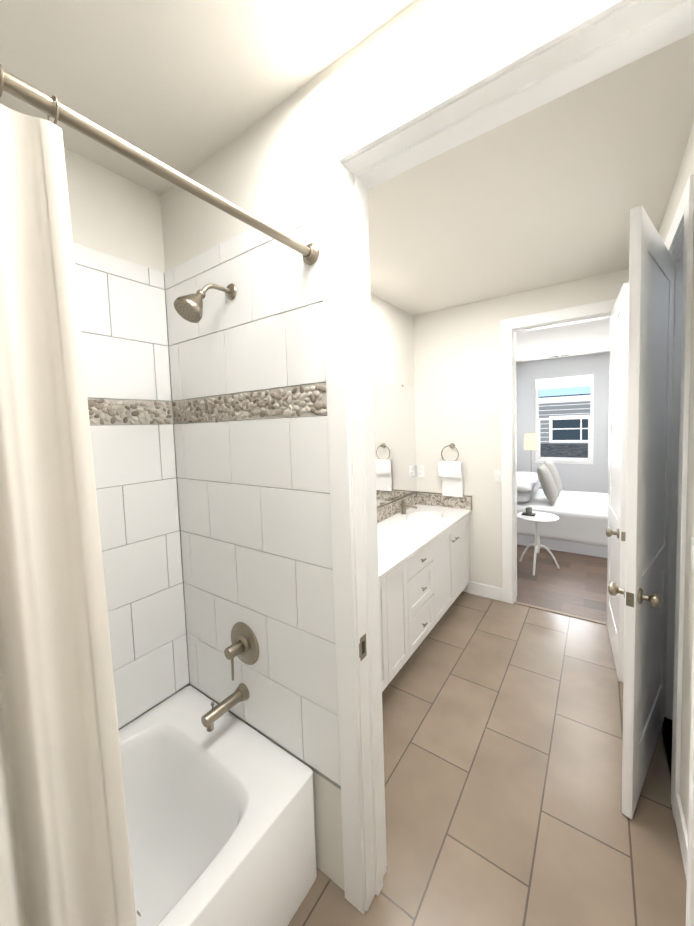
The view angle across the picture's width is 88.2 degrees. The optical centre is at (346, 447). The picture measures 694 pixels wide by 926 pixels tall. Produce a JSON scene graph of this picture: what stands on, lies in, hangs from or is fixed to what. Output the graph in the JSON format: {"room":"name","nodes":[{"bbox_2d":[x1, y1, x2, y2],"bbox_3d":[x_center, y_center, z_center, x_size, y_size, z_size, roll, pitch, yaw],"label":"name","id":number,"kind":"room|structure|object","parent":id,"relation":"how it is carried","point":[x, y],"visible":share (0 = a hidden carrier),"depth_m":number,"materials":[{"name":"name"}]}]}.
{"room":"bathroom","nodes":[
{"label":"bathroom","id":0,"kind":"room"},
{"bbox_2d":[64,147,164,272],"bbox_3d":[-1.340,0.262,1.149,0.194,2.740,1.560,1,4,35],"label":"wall","id":1,"kind":"structure","parent":0,"point":[114,214],"depth_m":1.49,"materials":[{"name":"white paint"}]},
{"bbox_2d":[73,243,184,729],"bbox_3d":[-1.249,0.242,1.084,0.030,2.002,1.560,1,4,35],"label":"shower wall tile","id":2,"kind":"structure","parent":1,"relation":"attached to","point":[122,323],"depth_m":1.55,"materials":[{"name":"white tile"}]},
{"bbox_2d":[87,383,326,424],"bbox_3d":[-0.583,-0.144,1.236,0.938,0.115,0.488,1,4,35],"label":"band","id":3,"kind":"object","parent":2,"relation":"attached to","point":[301,401],"visible":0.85,"depth_m":1.45,"materials":[{"name":"grey stone"}]},
{"bbox_2d":[0,0,693,362],"bbox_3d":[2.259,-1.363,2.497,4.500,0.100,8.420,1,4,35],"label":"ceiling","id":4,"kind":"structure","parent":0,"point":[553,192],"depth_m":1.33,"materials":[{"name":"white paint"}]},
{"bbox_2d":[548,354,571,357],"bbox_3d":[3.653,-1.576,6.157,0.360,0.009,0.120,1,4,35],"label":"ceiling vent","id":5,"kind":"object","parent":4,"relation":"in","point":[559,355],"visible":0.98,"depth_m":6.13,"materials":[{"name":"white metal"}]},
{"bbox_2d":[160,0,542,890],"bbox_3d":[-0.015,0.212,1.250,1.855,2.740,0.135,1,4,35],"label":"wall","id":6,"kind":"structure","parent":0,"point":[265,167],"depth_m":1.17,"materials":[{"name":"white paint"}]},
{"bbox_2d":[161,192,340,789],"bbox_3d":[-0.426,0.193,1.437,0.908,2.002,0.030,1,4,35],"label":"shower wall tile","id":7,"kind":"structure","parent":6,"relation":"attached to","point":[212,534],"depth_m":1.37,"materials":[{"name":"white tile"}]},
{"bbox_2d":[0,64,318,264],"bbox_3d":[-0.560,-0.570,0.523,0.066,0.066,1.549,1,4,35],"label":"curtain rod","id":8,"kind":"object","parent":7,"relation":"attached to","point":[32,96],"visible":0.9,"depth_m":0.71,"materials":[{"name":"silver metal"}]},
{"bbox_2d":[0,103,136,925],"bbox_3d":[-0.694,0.527,0.353,0.134,2.085,0.868,1,4,35],"label":"shower curtain","id":9,"kind":"object","parent":8,"relation":"hanging from","point":[65,859],"visible":1,"depth_m":0.61,"materials":[{"name":"fabric"}]},
{"bbox_2d":[173,283,236,322],"bbox_3d":[-0.513,-0.537,1.301,0.097,0.181,0.230,1,4,35],"label":"shower head","id":10,"kind":"object","parent":7,"relation":"attached to","point":[189,307],"visible":1,"depth_m":1.25},
{"bbox_2d":[201,683,248,731],"bbox_3d":[-0.491,1.038,1.444,0.068,0.096,0.188,1,4,35],"label":"tub spout","id":11,"kind":"object","parent":7,"relation":"attached to","point":[220,709],"visible":1,"depth_m":1.42,"materials":[{"name":"silver metal"}]},
{"bbox_2d":[224,622,258,680],"bbox_3d":[-0.450,0.835,1.461,0.175,0.206,0.085,1,4,35],"label":"shower valve","id":12,"kind":"object","parent":7,"relation":"attached to","point":[244,647],"visible":1,"depth_m":1.46,"materials":[{"name":"silver metal"}]},
{"bbox_2d":[317,0,693,925],"bbox_3d":[0.398,0.318,0.967,1.003,2.535,0.165,1,4,35],"label":"door frame","id":13,"kind":"structure","parent":6,"relation":"attached to","point":[543,52],"depth_m":1.10,"materials":[{"name":"white paint"}]},
{"bbox_2d":[371,294,415,506],"bbox_3d":[-0.052,0.114,2.881,0.303,2.740,2.495,1,4,35],"label":"wall","id":14,"kind":"structure","parent":0,"point":[392,346],"depth_m":3.25,"materials":[{"name":"white paint"}]},
{"bbox_2d":[373,381,416,505],"bbox_3d":[0.158,-0.021,2.906,0.008,1.068,1.906,1,4,35],"label":"mirror","id":15,"kind":"object","parent":14,"relation":"attached to","point":[395,437],"visible":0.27,"depth_m":3.30,"materials":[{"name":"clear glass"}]},
{"bbox_2d":[288,545,686,925],"bbox_3d":[2.353,1.471,2.669,4.500,0.100,8.420,1,4,35],"label":"floor","id":16,"kind":"structure","parent":0,"point":[503,733],"depth_m":1.64,"materials":[{"name":"beige tile"}]},
{"bbox_2d":[119,686,316,925],"bbox_3d":[-0.886,1.430,0.921,0.812,0.408,1.546,1,4,35],"label":"bathtub","id":17,"kind":"object","parent":16,"relation":"on","point":[221,822],"visible":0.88,"depth_m":1.29,"materials":[{"name":"white ceramic"}]},
{"bbox_2d":[379,511,470,691],"bbox_3d":[0.422,1.080,2.814,0.562,0.790,1.908,1,4,35],"label":"bathroom vanity","id":18,"kind":"object","parent":16,"relation":"on","point":[423,560],"depth_m":2.49,"materials":[{"name":"white wood"}]},
{"bbox_2d":[377,503,468,578],"bbox_3d":[0.407,0.671,2.790,0.558,0.030,1.908,1,4,35],"label":"countertop","id":19,"kind":"structure","parent":18,"relation":"on","point":[399,536],"depth_m":2.77,"materials":[{"name":"white stone"}]},
{"bbox_2d":[397,496,416,514],"bbox_3d":[0.559,0.542,3.287,0.162,0.156,0.102,1,4,35],"label":"faucet","id":20,"kind":"object","parent":19,"relation":"on","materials":[{"name":"silver metal"}]},
{"bbox_2d":[409,511,440,522],"bbox_3d":[0.701,0.718,3.232,0.310,0.162,0.420,1,4,35],"label":"sink","id":21,"kind":"object","parent":19,"relation":"in","point":[422,516],"depth_m":3.31,"materials":[{"name":"white ceramic"}]},
{"bbox_2d":[524,433,538,471],"bbox_3d":[3.194,0.466,6.211,0.240,1.420,0.240,1,4,35],"label":"floor lamp","id":22,"kind":"object","parent":16,"relation":"on","point":[531,441],"visible":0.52,"depth_m":6.09,"materials":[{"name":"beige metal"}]},
{"bbox_2d":[517,507,559,575],"bbox_3d":[2.091,1.004,3.940,0.420,0.679,0.446,1,4,35],"label":"side table","id":23,"kind":"object","parent":16,"relation":"on","point":[530,515],"visible":1,"depth_m":3.93,"materials":[{"name":"white"}]},
{"bbox_2d":[521,507,535,516],"bbox_3d":[2.025,0.706,3.990,0.130,0.086,0.100,1,4,35],"label":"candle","id":24,"kind":"object","parent":23,"relation":"on","point":[528,512],"depth_m":3.96,"materials":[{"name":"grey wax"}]},
{"bbox_2d":[517,459,607,557],"bbox_3d":[3.177,0.731,4.994,2.098,1.039,1.533,1,4,35],"label":"bed","id":25,"kind":"object","parent":16,"relation":"on","point":[580,526],"visible":0.52,"depth_m":4.60,"materials":[{"name":"white fabric"}]},
{"bbox_2d":[413,268,628,592],"bbox_3d":[1.496,0.042,3.228,1.827,2.740,0.140,1,4,35],"label":"wall","id":26,"kind":"structure","parent":0,"point":[457,367],"depth_m":3.35,"materials":[{"name":"white paint"}]},
{"bbox_2d":[417,466,423,476],"bbox_3d":[0.756,0.245,3.675,0.072,0.118,0.008,1,4,35],"label":"electrical outlet plate","id":27,"kind":"object","parent":26,"relation":"attached to","point":[420,470],"visible":1,"depth_m":3.67,"materials":[{"name":"white plastic"}]},
{"bbox_2d":[438,443,462,496],"bbox_3d":[1.000,0.217,3.457,0.220,0.516,0.079,1,4,35],"label":"towel ring","id":28,"kind":"object","parent":26,"relation":"attached to","point":[450,473],"visible":0.96,"depth_m":3.44,"materials":[{"name":"white fabric"}]},
{"bbox_2d":[438,460,462,496],"bbox_3d":[0.997,0.303,3.453,0.220,0.346,0.057,1,4,35],"label":"towel","id":29,"kind":"object","parent":28,"relation":"hanging from","point":[451,472],"depth_m":3.44,"materials":[{"name":"white fabric"}]},
{"bbox_2d":[468,581,501,600],"bbox_3d":[1.300,1.352,3.383,0.315,0.120,0.012,1,4,35],"label":"baseboard","id":30,"kind":"structure","parent":26,"relation":"attached to","point":[486,591],"depth_m":3.37,"materials":[{"name":"white paint"}]},
{"bbox_2d":[494,470,501,482],"bbox_3d":[1.369,0.264,3.244,0.072,0.118,0.009,1,4,35],"label":"switch plate","id":31,"kind":"object","parent":26,"relation":"attached to","point":[497,476],"visible":1,"depth_m":3.24,"materials":[{"name":"white plastic"}]},
{"bbox_2d":[500,299,616,624],"bbox_3d":[1.810,0.146,3.027,0.910,2.535,0.190,1,4,35],"label":"door frame","id":32,"kind":"structure","parent":26,"relation":"attached to","point":[510,328],"depth_m":3.15,"materials":[{"name":"white paint"}]},
{"bbox_2d":[606,282,628,681],"bbox_3d":[1.855,0.226,2.462,0.171,2.426,0.727,0,4,31],"label":"bedroom door","id":33,"kind":"structure","parent":26,"relation":"in","point":[618,395],"depth_m":2.29,"materials":[{"name":"white paint"}]},
{"bbox_2d":[516,352,609,493],"bbox_3d":[4.827,-0.228,5.854,4.150,2.740,0.150,1,4,35],"label":"wall","id":34,"kind":"structure","parent":0,"point":[601,419],"depth_m":6.33,"materials":[{"name":"grey paint"}]},
{"bbox_2d":[535,374,593,463],"bbox_3d":[3.897,-0.490,6.449,0.900,1.548,0.112,1,4,35],"label":"window","id":35,"kind":"structure","parent":34,"relation":"in","point":[565,460],"depth_m":6.40,"materials":[{"name":"white paint"}]},
{"bbox_2d":[536,374,592,389],"bbox_3d":[3.860,-1.161,6.387,0.876,0.191,0.040,1,4,35],"label":"window blind","id":36,"kind":"object","parent":35,"relation":"attached to","point":[567,382],"visible":0.92,"depth_m":6.36,"materials":[{"name":"white fabric"}]},
{"bbox_2d":[659,123,693,831],"bbox_3d":[1.135,0.189,1.010,0.140,2.740,4.190,1,4,35],"label":"wall","id":37,"kind":"structure","parent":0,"point":[687,684],"depth_m":1.35,"materials":[{"name":"white paint"}]},
{"bbox_2d":[608,205,674,818],"bbox_3d":[1.407,0.289,1.658,0.782,2.426,0.171,-5,5,-41],"label":"door","id":38,"kind":"structure","parent":37,"relation":"in","point":[644,592],"depth_m":1.51,"materials":[{"name":"white paint"}]},
{"bbox_2d":[664,174,693,819],"bbox_3d":[1.584,0.238,1.648,0.170,2.535,0.750,1,4,35],"label":"door frame","id":39,"kind":"structure","parent":37,"relation":"attached to","point":[678,243],"depth_m":1.46,"materials":[{"name":"white paint"}]},
{"bbox_2d":[675,794,687,880],"bbox_3d":[1.116,1.495,1.133,0.012,0.120,0.800,1,4,35],"label":"baseboard","id":40,"kind":"structure","parent":37,"relation":"attached to","point":[682,832],"depth_m":1.36,"materials":[{"name":"white paint"}]},
{"bbox_2d":[691,537,693,573],"bbox_3d":[1.217,0.381,1.258,0.009,0.118,0.072,1,4,35],"label":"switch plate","id":41,"kind":"object","parent":37,"relation":"attached to","point":[692,553],"visible":1,"depth_m":1.26,"materials":[{"name":"white plastic"}]},
{"label":"outside","id":42,"kind":"structure","parent":0,"visible":0},
{"bbox_2d":[539,386,590,457],"bbox_3d":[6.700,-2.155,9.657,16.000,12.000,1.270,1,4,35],"label":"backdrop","id":43,"kind":"structure","parent":42,"point":[564,438],"depth_m":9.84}
]}

